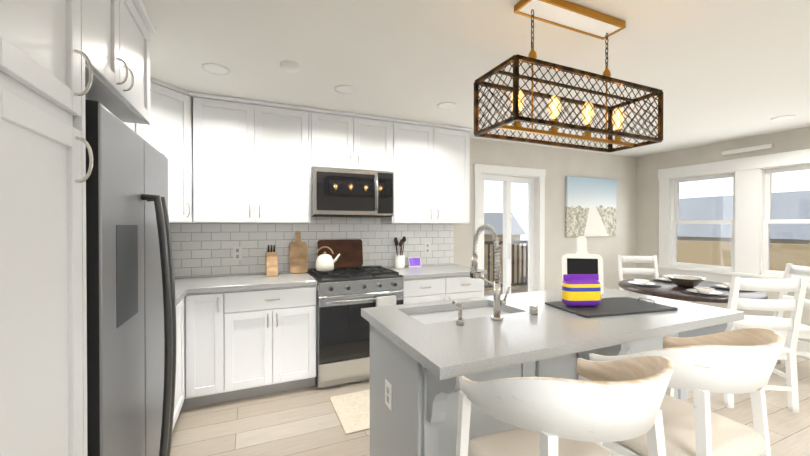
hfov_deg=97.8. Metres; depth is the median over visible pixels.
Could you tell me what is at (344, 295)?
range
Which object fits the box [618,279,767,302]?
dining table
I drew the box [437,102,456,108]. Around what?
recessed light
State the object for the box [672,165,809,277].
window
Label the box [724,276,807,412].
dining chair
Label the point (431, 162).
upper cabinet
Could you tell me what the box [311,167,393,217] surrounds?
microwave
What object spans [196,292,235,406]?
base cabinet
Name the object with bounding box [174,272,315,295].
countertop
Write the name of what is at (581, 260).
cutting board
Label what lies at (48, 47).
tall cabinet
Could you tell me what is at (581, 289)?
snack bag
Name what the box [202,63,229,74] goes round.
recessed light
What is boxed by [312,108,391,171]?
upper cabinet
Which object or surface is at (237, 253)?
electrical outlet plate
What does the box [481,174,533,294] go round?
glass door
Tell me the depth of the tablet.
3.89 m
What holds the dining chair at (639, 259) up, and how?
on the floor
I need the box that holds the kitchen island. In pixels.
[367,304,738,455]
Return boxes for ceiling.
[142,0,809,156]
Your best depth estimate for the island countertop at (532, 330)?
1.58 m
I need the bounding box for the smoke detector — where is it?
[280,60,299,72]
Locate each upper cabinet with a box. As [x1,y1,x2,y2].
[92,0,155,127]
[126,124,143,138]
[144,79,203,222]
[204,93,315,222]
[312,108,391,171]
[381,118,471,223]
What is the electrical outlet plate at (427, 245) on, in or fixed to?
attached to the wall
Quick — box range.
[307,265,403,388]
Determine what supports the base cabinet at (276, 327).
on the floor
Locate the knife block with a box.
[266,245,277,275]
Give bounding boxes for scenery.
[484,190,809,295]
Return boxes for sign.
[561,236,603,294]
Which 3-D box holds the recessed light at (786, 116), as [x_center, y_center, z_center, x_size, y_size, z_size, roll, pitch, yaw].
[3.714,-1.083,3.474,0.169,0.006,0.169,0,0,-33]
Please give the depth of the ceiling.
2.23 m
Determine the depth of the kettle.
3.31 m
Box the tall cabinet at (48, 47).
[0,0,95,455]
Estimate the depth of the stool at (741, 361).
1.08 m
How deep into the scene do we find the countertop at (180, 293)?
2.42 m
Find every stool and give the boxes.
[456,356,674,455]
[589,328,785,455]
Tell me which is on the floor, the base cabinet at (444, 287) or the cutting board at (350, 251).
the base cabinet at (444, 287)
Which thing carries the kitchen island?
on the floor
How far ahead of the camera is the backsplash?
3.42 m
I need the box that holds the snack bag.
[562,274,600,306]
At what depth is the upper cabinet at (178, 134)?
2.76 m
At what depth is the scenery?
8.46 m
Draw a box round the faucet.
[452,224,537,325]
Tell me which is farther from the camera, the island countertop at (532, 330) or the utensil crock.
the utensil crock
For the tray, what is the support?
on the island countertop at (532, 330)
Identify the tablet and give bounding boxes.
[408,257,420,266]
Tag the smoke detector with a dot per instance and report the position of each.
(289, 66)
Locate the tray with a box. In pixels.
[545,297,677,317]
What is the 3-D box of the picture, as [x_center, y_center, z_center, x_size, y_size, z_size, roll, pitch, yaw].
[2.693,-0.297,5.093,1.000,0.840,0.036,0,0,-24]
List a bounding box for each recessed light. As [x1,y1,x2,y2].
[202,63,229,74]
[334,85,355,93]
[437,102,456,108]
[770,115,795,120]
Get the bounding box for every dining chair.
[617,255,658,290]
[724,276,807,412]
[734,263,809,363]
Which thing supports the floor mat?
on the floor
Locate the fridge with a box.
[85,99,175,455]
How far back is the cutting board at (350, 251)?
3.60 m
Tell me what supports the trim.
attached to the wall
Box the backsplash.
[169,217,453,277]
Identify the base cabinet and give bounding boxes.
[172,296,187,430]
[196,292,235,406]
[236,284,316,399]
[402,276,483,303]
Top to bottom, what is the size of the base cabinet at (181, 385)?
0.880 m
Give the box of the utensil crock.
[394,236,405,268]
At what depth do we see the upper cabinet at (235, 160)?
3.02 m
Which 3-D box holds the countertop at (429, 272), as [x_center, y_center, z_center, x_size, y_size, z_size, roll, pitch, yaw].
[0.291,0.452,3.725,0.934,0.040,0.632,0,0,-24]
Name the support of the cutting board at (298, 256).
on the countertop at (283, 280)
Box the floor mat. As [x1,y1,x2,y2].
[329,389,369,434]
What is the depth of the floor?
2.46 m
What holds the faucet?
in the island countertop at (532, 330)
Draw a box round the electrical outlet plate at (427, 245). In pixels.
[425,243,429,252]
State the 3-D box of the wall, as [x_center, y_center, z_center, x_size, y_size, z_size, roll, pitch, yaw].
[1.815,0.148,1.398,6.870,2.440,6.420,0,0,-24]
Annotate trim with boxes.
[474,149,809,351]
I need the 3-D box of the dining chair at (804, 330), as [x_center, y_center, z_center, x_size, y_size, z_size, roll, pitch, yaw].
[3.545,0.855,3.370,0.532,1.000,0.460,0,0,14]
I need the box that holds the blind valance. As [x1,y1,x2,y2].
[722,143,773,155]
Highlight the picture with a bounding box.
[565,176,616,236]
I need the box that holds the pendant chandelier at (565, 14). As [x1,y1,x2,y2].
[474,0,662,152]
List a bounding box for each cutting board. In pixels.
[289,231,307,272]
[317,239,362,266]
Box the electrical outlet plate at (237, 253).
[233,247,241,259]
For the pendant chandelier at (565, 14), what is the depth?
1.72 m
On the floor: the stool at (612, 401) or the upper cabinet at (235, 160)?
the stool at (612, 401)
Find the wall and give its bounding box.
[190,127,809,342]
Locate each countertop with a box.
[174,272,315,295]
[175,288,187,303]
[361,288,743,379]
[387,264,486,279]
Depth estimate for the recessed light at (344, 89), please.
2.75 m
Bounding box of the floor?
[170,355,809,455]
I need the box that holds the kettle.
[315,246,339,270]

